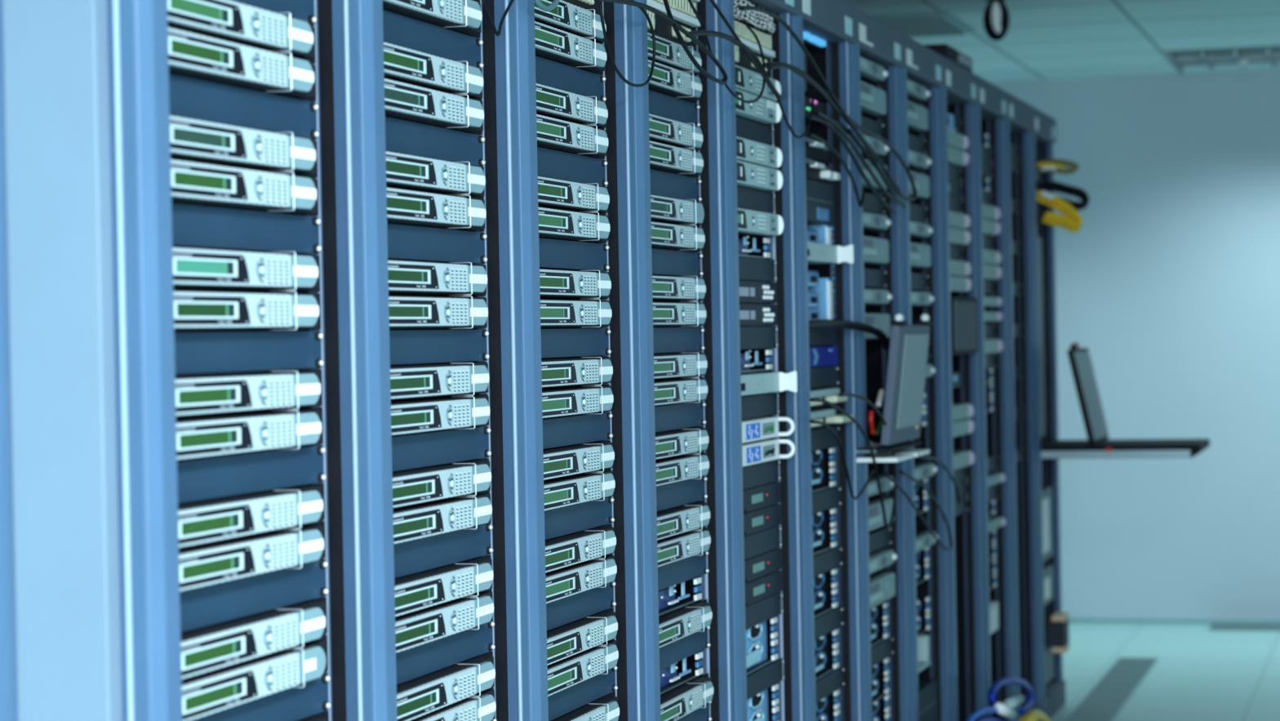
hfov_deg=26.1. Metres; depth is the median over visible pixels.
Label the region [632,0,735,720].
rack
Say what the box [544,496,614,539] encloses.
blank panel
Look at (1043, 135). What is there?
rack
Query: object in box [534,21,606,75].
server
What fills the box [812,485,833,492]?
tray
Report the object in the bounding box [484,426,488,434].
washer
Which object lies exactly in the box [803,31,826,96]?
light bar
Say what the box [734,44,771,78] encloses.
panel
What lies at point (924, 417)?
tray
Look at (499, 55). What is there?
rack
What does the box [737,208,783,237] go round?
server
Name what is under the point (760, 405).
blank panel
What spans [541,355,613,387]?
server
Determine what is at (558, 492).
server
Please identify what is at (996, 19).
cable loop
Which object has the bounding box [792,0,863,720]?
rack
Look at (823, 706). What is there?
tray
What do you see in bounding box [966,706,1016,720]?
cable coil
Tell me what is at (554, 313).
server
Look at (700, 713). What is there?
blank panel
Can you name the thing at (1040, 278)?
cover
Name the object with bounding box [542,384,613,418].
server
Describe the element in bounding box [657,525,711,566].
server
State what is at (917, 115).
unit
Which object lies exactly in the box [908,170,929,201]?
unit
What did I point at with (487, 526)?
washer
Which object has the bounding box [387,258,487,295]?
server
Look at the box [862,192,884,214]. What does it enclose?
blank panel
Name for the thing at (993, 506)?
tray
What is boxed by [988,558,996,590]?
tray
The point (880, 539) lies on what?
blank panel
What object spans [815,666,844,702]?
blank panel
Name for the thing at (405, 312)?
server
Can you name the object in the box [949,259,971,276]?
unit
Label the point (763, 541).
blank panel
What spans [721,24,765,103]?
cable
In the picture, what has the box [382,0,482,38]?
server
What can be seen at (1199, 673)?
floor
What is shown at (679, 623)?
server
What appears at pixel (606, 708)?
server
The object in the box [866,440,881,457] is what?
chain
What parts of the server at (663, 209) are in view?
display frame, dial plate, wire handle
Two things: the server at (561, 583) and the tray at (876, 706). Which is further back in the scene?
the tray at (876, 706)
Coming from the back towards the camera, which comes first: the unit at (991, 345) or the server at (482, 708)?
the unit at (991, 345)
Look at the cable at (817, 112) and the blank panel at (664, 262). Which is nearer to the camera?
the blank panel at (664, 262)
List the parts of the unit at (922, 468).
dial plate, knob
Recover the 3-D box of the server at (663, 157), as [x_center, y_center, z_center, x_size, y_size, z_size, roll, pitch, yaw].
[-0.051,-0.344,4.759,0.253,0.044,0.490,-1,1,16]
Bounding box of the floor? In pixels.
[1050,622,1279,720]
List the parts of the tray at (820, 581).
plate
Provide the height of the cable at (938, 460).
0.154 m
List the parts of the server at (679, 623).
display frame, dial plate, wire handle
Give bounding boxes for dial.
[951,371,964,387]
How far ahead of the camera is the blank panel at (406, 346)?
3.62 m
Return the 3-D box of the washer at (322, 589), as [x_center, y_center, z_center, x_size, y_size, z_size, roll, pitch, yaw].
[-0.370,0.270,3.223,0.001,0.010,0.017,-1,1,16]
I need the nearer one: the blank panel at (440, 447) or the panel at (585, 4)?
the blank panel at (440, 447)
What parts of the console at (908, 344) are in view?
slide rail, screen lid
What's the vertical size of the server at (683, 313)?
0.044 m
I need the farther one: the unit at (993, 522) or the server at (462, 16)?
the unit at (993, 522)
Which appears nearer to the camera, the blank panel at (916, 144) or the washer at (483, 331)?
the washer at (483, 331)
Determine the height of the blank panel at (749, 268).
0.043 m
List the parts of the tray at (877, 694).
plate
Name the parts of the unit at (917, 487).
plate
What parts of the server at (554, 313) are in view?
display frame, dial plate, wire handle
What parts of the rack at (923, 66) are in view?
post, label plate, label plate, panel, cable bracket, mounting rail, post, label plate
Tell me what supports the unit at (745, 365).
in the rack at (790, 623)
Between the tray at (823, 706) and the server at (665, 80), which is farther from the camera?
the tray at (823, 706)
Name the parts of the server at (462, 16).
display frame, dial plate, dial knob, wire handle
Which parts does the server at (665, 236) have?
display frame, dial plate, wire handle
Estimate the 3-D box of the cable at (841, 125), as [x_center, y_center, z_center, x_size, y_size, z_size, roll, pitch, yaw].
[0.492,-0.439,6.043,0.008,0.140,1.039,-1,1,16]
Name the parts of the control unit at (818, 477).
plate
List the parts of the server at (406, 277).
display frame, dial plate, dial knob, wire handle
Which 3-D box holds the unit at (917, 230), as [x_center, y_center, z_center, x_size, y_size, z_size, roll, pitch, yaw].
[0.606,-0.334,7.066,0.235,0.039,0.486,-1,1,16]
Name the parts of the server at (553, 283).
display frame, dial plate, wire handle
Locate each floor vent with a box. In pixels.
[1063,656,1159,720]
[1207,623,1279,630]
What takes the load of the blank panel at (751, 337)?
attached to the rack at (790, 623)
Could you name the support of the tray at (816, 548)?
on the control unit at (819, 519)
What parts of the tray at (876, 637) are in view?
plate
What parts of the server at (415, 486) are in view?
display frame, dial plate, dial knob, wire handle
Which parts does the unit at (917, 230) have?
dial plate, knob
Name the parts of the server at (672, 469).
display frame, dial plate, wire handle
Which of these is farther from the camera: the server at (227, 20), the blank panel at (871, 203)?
the blank panel at (871, 203)
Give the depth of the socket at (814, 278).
5.95 m
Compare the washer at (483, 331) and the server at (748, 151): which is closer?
the washer at (483, 331)
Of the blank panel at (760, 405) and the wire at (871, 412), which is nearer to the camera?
the blank panel at (760, 405)
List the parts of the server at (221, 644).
display frame, dial plate, dial knob, wire handle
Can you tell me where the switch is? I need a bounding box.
[804,96,826,124]
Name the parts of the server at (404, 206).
display frame, dial plate, dial knob, wire handle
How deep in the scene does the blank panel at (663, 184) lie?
4.80 m
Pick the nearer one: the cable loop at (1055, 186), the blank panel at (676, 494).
the blank panel at (676, 494)
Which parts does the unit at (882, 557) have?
dial plate, knob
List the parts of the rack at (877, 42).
post, label plate, label plate, panel, mounting rail, label plate, post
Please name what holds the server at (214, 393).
in the rack at (90, 610)
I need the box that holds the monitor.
[950,296,977,355]
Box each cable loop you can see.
[982,0,1009,40]
[1035,159,1079,174]
[1036,190,1082,232]
[1040,181,1089,210]
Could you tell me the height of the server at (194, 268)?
0.044 m
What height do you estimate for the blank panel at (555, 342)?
0.043 m
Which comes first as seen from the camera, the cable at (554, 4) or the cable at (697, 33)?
the cable at (554, 4)
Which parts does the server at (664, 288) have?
display frame, dial plate, wire handle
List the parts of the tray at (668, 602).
plate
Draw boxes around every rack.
[0,0,373,720]
[359,0,530,720]
[516,0,646,720]
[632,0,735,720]
[721,0,806,720]
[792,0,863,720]
[851,7,911,720]
[899,34,951,720]
[939,56,985,720]
[974,75,1015,720]
[1004,92,1043,720]
[1030,106,1066,719]
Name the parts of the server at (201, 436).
display frame, dial plate, dial knob, wire handle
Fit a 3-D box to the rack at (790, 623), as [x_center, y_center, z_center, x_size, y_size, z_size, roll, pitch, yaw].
[-0.237,0.250,5.440,1.029,2.037,0.600,-1,1,16]
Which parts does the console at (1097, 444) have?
screen lid, slide rail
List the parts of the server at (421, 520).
display frame, dial plate, wire handle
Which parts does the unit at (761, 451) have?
loop handle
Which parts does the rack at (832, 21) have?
post, label plate, panel, mounting rail, label plate, post, edge trim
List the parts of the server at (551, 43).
display frame, dial plate, wire handle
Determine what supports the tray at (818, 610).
on the tray at (820, 581)
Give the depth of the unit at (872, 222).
6.49 m
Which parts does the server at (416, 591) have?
display frame, dial plate, dial knob, wire handle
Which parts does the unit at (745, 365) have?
plate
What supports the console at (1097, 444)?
attached to the rack at (1043, 135)
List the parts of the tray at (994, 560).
plate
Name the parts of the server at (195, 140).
display frame, dial plate, dial knob, wire handle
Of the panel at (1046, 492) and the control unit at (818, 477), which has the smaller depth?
the control unit at (818, 477)
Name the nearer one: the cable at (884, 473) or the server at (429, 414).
the server at (429, 414)
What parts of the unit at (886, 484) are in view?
dial plate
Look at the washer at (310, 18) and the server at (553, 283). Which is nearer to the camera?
the washer at (310, 18)
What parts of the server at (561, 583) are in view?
display frame, dial plate, wire handle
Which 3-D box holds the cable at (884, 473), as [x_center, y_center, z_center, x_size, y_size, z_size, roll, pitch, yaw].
[0.664,0.361,6.554,0.007,0.248,0.916,-1,1,16]
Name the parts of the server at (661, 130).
display frame, dial plate, wire handle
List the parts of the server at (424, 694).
display frame, dial plate, wire handle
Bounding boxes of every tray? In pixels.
[657,577,702,615]
[658,598,695,615]
[659,651,703,694]
[737,235,770,258]
[738,254,768,258]
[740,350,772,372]
[740,368,770,372]
[745,617,777,674]
[746,657,773,674]
[746,683,778,720]
[803,39,823,51]
[804,136,832,164]
[805,157,839,184]
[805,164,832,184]
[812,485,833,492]
[813,545,832,555]
[813,568,837,617]
[813,605,834,617]
[814,628,839,679]
[815,666,834,679]
[816,688,839,720]
[857,440,921,453]
[870,602,888,646]
[871,635,884,646]
[871,657,889,703]
[871,691,886,703]
[871,693,890,720]
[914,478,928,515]
[915,509,925,515]
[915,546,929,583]
[915,577,926,583]
[916,596,930,635]
[917,627,927,635]
[920,393,927,426]
[981,133,988,147]
[982,177,989,191]
[985,368,993,382]
[985,383,993,412]
[987,486,995,515]
[988,528,996,560]
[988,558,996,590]
[1040,438,1209,458]
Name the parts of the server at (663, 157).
display frame, dial plate, wire handle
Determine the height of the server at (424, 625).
0.044 m
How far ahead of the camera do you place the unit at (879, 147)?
6.51 m
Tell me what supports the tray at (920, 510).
on the unit at (917, 487)
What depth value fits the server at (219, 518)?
2.97 m
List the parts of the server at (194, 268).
display frame, dial plate, dial knob, wire handle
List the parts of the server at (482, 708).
dial plate, wire handle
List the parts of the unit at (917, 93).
dial plate, knob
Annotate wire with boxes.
[868,410,875,434]
[875,408,884,435]
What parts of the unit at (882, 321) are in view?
dial plate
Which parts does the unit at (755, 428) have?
loop handle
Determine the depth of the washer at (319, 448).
3.22 m
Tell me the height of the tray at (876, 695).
0.003 m
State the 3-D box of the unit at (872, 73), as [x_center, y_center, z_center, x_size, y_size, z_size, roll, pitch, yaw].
[0.438,-0.681,6.485,0.235,0.039,0.486,-1,1,16]
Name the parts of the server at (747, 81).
dial plate, speaker panel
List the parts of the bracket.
handle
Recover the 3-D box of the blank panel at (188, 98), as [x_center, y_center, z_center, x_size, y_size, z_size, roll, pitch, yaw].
[-0.442,-0.276,2.995,0.010,0.043,0.486,-1,1,16]
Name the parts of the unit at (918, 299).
dial plate, knob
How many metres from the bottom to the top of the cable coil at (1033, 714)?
0.175 m
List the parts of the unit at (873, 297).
dial plate, knob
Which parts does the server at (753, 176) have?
dial plate, speaker panel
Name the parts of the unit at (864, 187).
drawer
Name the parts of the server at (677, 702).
display frame, dial plate, wire handle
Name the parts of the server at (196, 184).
display frame, dial plate, dial knob, wire handle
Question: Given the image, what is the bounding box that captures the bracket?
[807,241,853,263]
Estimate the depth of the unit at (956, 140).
7.68 m
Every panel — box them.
[168,74,319,139]
[171,203,321,253]
[173,330,324,374]
[177,444,326,503]
[179,558,328,632]
[189,672,331,720]
[229,0,316,26]
[382,9,483,68]
[385,116,485,166]
[386,223,487,263]
[389,328,489,364]
[391,426,491,471]
[393,523,493,577]
[395,621,495,684]
[535,55,606,101]
[537,146,608,186]
[538,237,609,271]
[540,328,611,358]
[542,412,613,448]
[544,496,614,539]
[546,581,616,630]
[547,666,617,720]
[561,0,602,15]
[646,0,700,29]
[647,10,697,51]
[648,89,700,126]
[649,168,702,202]
[651,248,703,276]
[653,327,704,353]
[654,400,706,432]
[656,475,707,511]
[657,551,709,591]
[659,625,710,669]
[675,700,711,720]
[733,0,775,35]
[733,20,774,59]
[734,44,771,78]
[735,115,773,146]
[737,186,775,213]
[738,256,776,281]
[739,326,777,349]
[741,392,779,419]
[742,458,780,489]
[743,525,782,559]
[745,591,782,630]
[746,657,784,699]
[809,365,838,388]
[809,386,847,408]
[810,406,853,430]
[810,426,839,451]
[812,485,840,514]
[813,546,842,577]
[814,606,843,639]
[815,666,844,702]
[861,115,883,139]
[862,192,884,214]
[863,268,886,288]
[868,528,891,552]
[871,635,893,666]
[907,133,925,155]
[909,203,927,222]
[910,272,928,290]
[1041,486,1053,561]
[1043,564,1053,605]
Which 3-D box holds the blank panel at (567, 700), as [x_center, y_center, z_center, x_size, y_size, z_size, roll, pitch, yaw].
[-0.103,0.507,4.158,0.010,0.043,0.486,-1,1,16]
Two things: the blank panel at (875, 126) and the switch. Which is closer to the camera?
the switch
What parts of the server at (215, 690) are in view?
display frame, dial plate, dial knob, wire handle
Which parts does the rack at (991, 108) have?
label plate, post, blank panel, blank panel, blank panel, blank panel, panel, blank panel, blank panel, blank panel, blank panel, blank panel, mounting rail, label plate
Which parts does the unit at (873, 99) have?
drawer, dial plate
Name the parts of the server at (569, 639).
display frame, dial plate, wire handle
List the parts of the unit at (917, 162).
dial plate, knob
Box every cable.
[481,0,514,36]
[533,0,559,11]
[593,0,728,84]
[597,0,655,87]
[684,30,781,99]
[687,0,711,53]
[709,0,815,138]
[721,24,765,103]
[738,5,906,208]
[763,62,916,200]
[766,63,902,193]
[805,114,896,213]
[806,131,865,207]
[808,319,889,351]
[808,392,897,529]
[809,420,874,499]
[813,108,898,205]
[813,111,908,201]
[881,470,952,550]
[915,455,959,502]
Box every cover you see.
[1037,236,1045,437]
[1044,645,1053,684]
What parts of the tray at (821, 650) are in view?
plate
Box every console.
[857,313,933,462]
[1040,342,1209,458]
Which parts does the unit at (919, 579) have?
plate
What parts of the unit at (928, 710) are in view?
seam trim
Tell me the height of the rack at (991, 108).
2.037 m
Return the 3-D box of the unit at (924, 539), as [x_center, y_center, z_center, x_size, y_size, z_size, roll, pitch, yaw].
[0.622,0.466,7.073,0.235,0.039,0.486,-1,1,16]
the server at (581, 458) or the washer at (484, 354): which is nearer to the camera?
the washer at (484, 354)
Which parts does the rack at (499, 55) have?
post, panel, mounting rail, post, edge trim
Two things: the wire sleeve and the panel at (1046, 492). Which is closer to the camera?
the wire sleeve
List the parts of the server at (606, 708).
wire handle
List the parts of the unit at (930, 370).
knob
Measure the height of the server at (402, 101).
0.044 m
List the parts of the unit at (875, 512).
drawer, dial plate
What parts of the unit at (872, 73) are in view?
dial plate, knob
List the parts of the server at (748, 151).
speaker panel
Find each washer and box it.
[307,15,313,23]
[310,102,315,111]
[310,129,315,138]
[311,217,317,226]
[312,244,318,253]
[314,331,319,340]
[315,358,320,367]
[316,445,322,454]
[317,472,323,481]
[319,560,324,568]
[320,586,325,595]
[321,675,326,683]
[322,701,327,710]
[475,38,479,46]
[478,158,482,166]
[480,232,484,239]
[481,329,485,337]
[482,352,486,359]
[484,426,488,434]
[484,449,488,457]
[485,523,489,530]
[486,546,490,554]
[488,643,492,650]
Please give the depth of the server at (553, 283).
4.14 m
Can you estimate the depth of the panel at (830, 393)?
5.98 m
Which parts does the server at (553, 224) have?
display frame, dial plate, wire handle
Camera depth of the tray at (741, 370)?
5.38 m
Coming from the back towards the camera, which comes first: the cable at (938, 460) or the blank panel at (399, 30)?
the cable at (938, 460)
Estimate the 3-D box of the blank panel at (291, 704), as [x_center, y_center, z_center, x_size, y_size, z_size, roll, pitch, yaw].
[-0.429,0.391,3.002,0.010,0.043,0.486,-1,1,16]
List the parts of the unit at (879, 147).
dial plate, knob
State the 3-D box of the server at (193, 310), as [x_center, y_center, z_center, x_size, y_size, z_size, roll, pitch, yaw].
[-0.531,-0.052,3.028,0.253,0.044,0.490,-1,1,16]
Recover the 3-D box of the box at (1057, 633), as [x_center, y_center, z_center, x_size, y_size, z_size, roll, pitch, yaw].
[1.420,0.924,9.392,0.067,0.126,0.120,-1,1,16]
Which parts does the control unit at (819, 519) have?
plate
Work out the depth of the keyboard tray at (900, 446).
6.24 m
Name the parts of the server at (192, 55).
display frame, dial plate, dial knob, wire handle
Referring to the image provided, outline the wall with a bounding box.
[990,69,1279,619]
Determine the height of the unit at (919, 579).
0.090 m
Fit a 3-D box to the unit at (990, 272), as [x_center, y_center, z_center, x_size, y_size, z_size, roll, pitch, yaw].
[0.927,-0.262,8.199,0.238,0.041,0.411,-1,1,16]
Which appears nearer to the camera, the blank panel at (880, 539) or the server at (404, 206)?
the server at (404, 206)
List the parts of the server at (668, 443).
display frame, dial plate, wire handle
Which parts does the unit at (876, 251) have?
drawer, dial plate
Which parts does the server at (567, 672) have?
display frame, dial plate, wire handle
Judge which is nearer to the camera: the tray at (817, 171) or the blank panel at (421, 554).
the blank panel at (421, 554)
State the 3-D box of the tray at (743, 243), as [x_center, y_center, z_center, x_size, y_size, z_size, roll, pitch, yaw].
[0.011,-0.218,5.364,0.402,0.042,0.428,-1,1,16]
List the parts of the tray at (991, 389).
plate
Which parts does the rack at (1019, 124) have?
label plate, post, blank panel, blank panel, blank panel, blank panel, panel, blank panel, blank panel, blank panel, blank panel, blank panel, mounting rail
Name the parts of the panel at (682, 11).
panel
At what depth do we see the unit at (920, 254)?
7.06 m
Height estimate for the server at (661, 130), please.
0.044 m
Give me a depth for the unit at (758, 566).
5.39 m
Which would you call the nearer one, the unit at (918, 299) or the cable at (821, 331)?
the cable at (821, 331)
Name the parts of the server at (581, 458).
display frame, dial plate, wire handle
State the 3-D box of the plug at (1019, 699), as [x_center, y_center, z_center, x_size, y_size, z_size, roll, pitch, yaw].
[0.999,0.912,7.381,0.028,0.033,0.158,-1,1,19]
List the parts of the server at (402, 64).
display frame, dial plate, wire handle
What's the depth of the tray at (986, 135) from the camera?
8.36 m
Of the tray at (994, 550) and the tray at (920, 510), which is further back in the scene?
the tray at (994, 550)
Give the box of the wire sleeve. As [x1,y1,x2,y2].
[875,388,884,407]
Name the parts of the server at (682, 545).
display frame, dial plate, wire handle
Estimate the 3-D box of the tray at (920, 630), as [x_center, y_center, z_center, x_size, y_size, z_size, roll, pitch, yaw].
[0.512,0.710,7.106,0.398,0.003,0.428,-1,1,16]
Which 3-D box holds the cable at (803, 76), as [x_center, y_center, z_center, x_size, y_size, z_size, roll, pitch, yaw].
[0.418,-0.471,5.724,0.008,0.193,1.344,-1,1,16]
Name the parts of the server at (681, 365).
display frame, dial plate, wire handle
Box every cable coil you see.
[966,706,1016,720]
[973,715,1004,720]
[987,675,1034,715]
[1017,709,1051,720]
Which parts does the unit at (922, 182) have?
drawer, dial plate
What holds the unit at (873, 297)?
in the rack at (877, 42)
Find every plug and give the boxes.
[993,702,1017,719]
[1003,693,1024,708]
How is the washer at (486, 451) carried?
in the blank panel at (440, 447)
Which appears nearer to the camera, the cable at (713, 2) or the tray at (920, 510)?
the cable at (713, 2)
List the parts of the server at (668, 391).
display frame, dial plate, wire handle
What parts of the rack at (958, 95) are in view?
label plate, post, blank panel, blank panel, blank panel, blank panel, blank panel, panel, blank panel, blank panel, blank panel, mounting rail, label plate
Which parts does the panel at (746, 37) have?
panel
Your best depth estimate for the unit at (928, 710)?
7.16 m
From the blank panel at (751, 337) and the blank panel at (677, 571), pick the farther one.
the blank panel at (751, 337)
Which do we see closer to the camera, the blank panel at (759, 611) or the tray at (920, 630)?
the blank panel at (759, 611)
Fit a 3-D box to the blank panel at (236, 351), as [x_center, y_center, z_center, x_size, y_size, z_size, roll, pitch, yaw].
[-0.437,-0.009,2.998,0.010,0.043,0.486,-1,1,16]
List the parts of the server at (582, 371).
display frame, dial plate, wire handle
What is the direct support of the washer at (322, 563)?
in the blank panel at (211, 604)
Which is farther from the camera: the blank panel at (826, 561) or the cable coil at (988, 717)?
the cable coil at (988, 717)
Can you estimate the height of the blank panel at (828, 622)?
0.043 m
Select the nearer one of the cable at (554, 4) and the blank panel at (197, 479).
the blank panel at (197, 479)
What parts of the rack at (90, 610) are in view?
panel, frame, edge trim, post, post, panel, mounting rail, post, edge trim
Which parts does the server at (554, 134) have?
display frame, dial plate, wire handle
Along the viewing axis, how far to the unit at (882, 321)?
6.50 m
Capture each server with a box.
[167,0,315,63]
[168,27,315,102]
[169,115,317,177]
[170,159,318,215]
[172,246,319,291]
[173,289,320,331]
[174,368,322,417]
[176,407,323,460]
[177,483,324,547]
[178,520,325,591]
[180,596,327,679]
[181,634,328,720]
[297,710,328,720]
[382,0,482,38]
[383,42,483,101]
[384,78,484,134]
[385,151,485,199]
[386,186,486,231]
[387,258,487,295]
[388,294,488,328]
[390,361,489,399]
[391,394,489,435]
[391,457,491,508]
[392,490,492,544]
[394,555,493,616]
[395,588,493,652]
[396,651,495,720]
[409,686,496,720]
[533,0,606,44]
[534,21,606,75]
[535,83,608,129]
[536,114,608,159]
[537,175,609,214]
[537,206,610,243]
[539,267,611,298]
[540,298,612,327]
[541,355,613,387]
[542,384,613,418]
[542,440,614,479]
[543,467,615,511]
[545,524,616,572]
[545,552,617,603]
[546,607,617,665]
[547,638,618,696]
[551,691,619,720]
[647,32,701,76]
[648,59,702,103]
[648,113,702,151]
[649,140,703,177]
[650,194,704,226]
[651,221,705,252]
[652,275,706,301]
[652,301,706,326]
[653,351,707,379]
[653,376,707,405]
[655,426,708,459]
[655,450,709,486]
[657,500,710,539]
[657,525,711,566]
[658,599,711,647]
[660,672,713,720]
[734,64,781,101]
[735,88,782,126]
[736,136,782,168]
[736,160,782,192]
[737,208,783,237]
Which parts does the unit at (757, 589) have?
button panel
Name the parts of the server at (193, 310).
display frame, dial plate, dial knob, wire handle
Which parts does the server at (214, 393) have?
display frame, dial plate, dial knob, wire handle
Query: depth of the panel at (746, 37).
5.35 m
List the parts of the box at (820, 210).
seam trim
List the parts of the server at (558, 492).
display frame, dial plate, wire handle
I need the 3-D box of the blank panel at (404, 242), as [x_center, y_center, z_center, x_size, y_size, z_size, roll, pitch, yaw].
[-0.278,-0.151,3.575,0.010,0.043,0.486,-1,1,16]
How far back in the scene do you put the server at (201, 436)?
2.97 m
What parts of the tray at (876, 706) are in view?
plate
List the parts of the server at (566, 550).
display frame, dial plate, wire handle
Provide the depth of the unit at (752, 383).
5.39 m
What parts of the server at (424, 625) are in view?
display frame, dial plate, dial knob, wire handle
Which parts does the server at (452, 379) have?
display frame, dial plate, dial knob, wire handle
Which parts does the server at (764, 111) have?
speaker panel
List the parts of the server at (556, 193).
display frame, dial plate, wire handle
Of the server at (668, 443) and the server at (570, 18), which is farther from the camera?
the server at (668, 443)
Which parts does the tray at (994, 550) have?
plate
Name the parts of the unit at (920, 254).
drawer, dial plate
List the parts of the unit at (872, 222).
dial plate, knob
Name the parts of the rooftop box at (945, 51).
plate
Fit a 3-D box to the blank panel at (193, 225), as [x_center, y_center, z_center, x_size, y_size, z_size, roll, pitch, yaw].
[-0.439,-0.143,2.997,0.010,0.043,0.486,-1,1,16]
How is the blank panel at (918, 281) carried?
attached to the rack at (923, 66)
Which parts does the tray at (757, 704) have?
plate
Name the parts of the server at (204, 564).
display frame, dial plate, dial knob, wire handle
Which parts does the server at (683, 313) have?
display frame, dial plate, wire handle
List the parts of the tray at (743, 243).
plate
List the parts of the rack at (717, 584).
post, panel, mounting rail, post, edge trim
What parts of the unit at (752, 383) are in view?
handle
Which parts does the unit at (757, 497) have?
button panel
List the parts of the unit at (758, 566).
button panel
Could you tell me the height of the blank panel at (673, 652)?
0.043 m
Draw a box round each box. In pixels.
[805,178,835,225]
[923,44,972,72]
[989,600,998,634]
[1045,612,1070,653]
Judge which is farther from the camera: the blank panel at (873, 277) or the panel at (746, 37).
the blank panel at (873, 277)
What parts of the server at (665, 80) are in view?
display frame, dial plate, wire handle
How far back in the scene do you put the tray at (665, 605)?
4.79 m
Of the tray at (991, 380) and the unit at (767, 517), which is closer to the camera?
the unit at (767, 517)
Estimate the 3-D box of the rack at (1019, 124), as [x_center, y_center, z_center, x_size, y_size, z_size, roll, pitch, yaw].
[0.733,0.199,8.906,1.029,2.037,0.600,-1,1,16]
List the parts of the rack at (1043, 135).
label plate, post, blank panel, panel, mounting rail, post, label plate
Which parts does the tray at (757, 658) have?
plate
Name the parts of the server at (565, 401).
display frame, dial plate, wire handle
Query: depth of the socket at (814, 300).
5.94 m
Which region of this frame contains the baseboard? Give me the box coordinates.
[1068,617,1279,624]
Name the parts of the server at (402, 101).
display frame, dial plate, dial knob, wire handle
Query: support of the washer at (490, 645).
in the blank panel at (416, 661)
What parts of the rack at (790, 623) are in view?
post, panel, mounting rail, post, label plate, edge trim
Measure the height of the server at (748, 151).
0.042 m
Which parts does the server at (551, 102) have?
display frame, dial plate, wire handle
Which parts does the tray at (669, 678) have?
plate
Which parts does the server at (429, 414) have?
display frame, dial plate, dial knob, wire handle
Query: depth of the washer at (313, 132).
3.21 m
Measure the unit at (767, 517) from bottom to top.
0.042 m
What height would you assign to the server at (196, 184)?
0.044 m
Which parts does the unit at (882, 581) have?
drawer, dial plate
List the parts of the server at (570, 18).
display frame, dial plate, wire handle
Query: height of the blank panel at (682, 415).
0.043 m
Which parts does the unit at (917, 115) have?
drawer, dial plate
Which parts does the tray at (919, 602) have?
plate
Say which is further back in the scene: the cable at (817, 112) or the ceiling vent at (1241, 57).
the ceiling vent at (1241, 57)
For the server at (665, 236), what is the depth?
4.72 m
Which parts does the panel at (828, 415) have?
panel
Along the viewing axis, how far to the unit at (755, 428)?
5.36 m
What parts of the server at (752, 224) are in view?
dial plate, speaker panel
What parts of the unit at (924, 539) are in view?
dial plate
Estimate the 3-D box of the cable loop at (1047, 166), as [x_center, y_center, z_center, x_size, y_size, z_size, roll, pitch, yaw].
[1.389,-0.646,9.207,0.148,0.053,0.044,-1,1,16]
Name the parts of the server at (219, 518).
display frame, dial plate, dial knob, wire handle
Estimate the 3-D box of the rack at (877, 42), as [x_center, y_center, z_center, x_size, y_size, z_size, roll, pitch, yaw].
[0.086,0.233,6.595,1.029,2.037,0.600,-1,1,16]
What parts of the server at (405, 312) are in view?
display frame, dial plate, wire handle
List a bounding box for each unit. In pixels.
[738,280,776,303]
[739,303,777,326]
[740,370,797,395]
[742,417,795,443]
[742,439,795,466]
[742,481,780,512]
[743,503,780,536]
[744,547,781,583]
[744,569,782,607]
[806,224,835,319]
[808,346,838,367]
[811,447,835,492]
[812,507,836,555]
[859,56,888,85]
[860,80,886,119]
[861,133,889,159]
[862,159,887,192]
[862,211,890,232]
[863,235,888,266]
[864,288,892,306]
[864,312,890,339]
[867,472,893,496]
[867,494,893,531]
[869,545,897,573]
[869,568,895,608]
[906,78,930,104]
[907,100,928,134]
[908,149,931,172]
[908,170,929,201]
[909,220,933,239]
[910,242,931,269]
[911,290,933,306]
[914,460,937,479]
[915,527,938,552]
[918,678,938,720]
[925,362,935,377]
[946,128,968,150]
[947,146,969,165]
[948,210,970,228]
[949,226,970,244]
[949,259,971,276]
[950,275,971,292]
[952,403,973,421]
[952,419,974,437]
[953,450,974,470]
[982,203,1000,220]
[982,218,1000,235]
[982,248,1001,264]
[983,264,1001,279]
[983,296,1002,306]
[984,311,1002,321]
[984,338,1003,353]
[986,473,1005,486]
[987,516,1006,532]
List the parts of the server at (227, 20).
display frame, dial plate, dial knob, wire handle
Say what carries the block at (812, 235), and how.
on the bracket
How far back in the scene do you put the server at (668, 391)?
4.72 m
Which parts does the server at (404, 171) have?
display frame, dial plate, dial knob, wire handle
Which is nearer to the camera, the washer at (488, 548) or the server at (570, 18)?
the washer at (488, 548)
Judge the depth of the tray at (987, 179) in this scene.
8.36 m
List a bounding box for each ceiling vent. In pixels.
[872,12,973,37]
[1161,46,1279,71]
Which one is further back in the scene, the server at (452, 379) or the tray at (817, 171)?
the tray at (817, 171)
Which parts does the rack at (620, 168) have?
post, panel, mounting rail, post, edge trim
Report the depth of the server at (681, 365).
4.72 m
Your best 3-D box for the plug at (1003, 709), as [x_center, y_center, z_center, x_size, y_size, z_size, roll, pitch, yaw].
[0.956,0.918,7.228,0.028,0.069,0.170,-1,1,19]
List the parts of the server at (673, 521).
display frame, dial plate, wire handle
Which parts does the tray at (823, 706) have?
plate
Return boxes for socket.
[810,235,816,240]
[811,275,817,282]
[811,297,817,302]
[812,312,817,318]
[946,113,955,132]
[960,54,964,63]
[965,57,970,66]
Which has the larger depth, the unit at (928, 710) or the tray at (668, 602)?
the unit at (928, 710)
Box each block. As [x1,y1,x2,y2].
[807,229,817,243]
[808,270,818,287]
[808,290,819,307]
[808,306,819,319]
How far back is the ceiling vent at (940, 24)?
9.77 m
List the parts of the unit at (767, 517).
button panel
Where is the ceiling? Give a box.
[843,0,1279,82]
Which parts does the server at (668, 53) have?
display frame, dial plate, wire handle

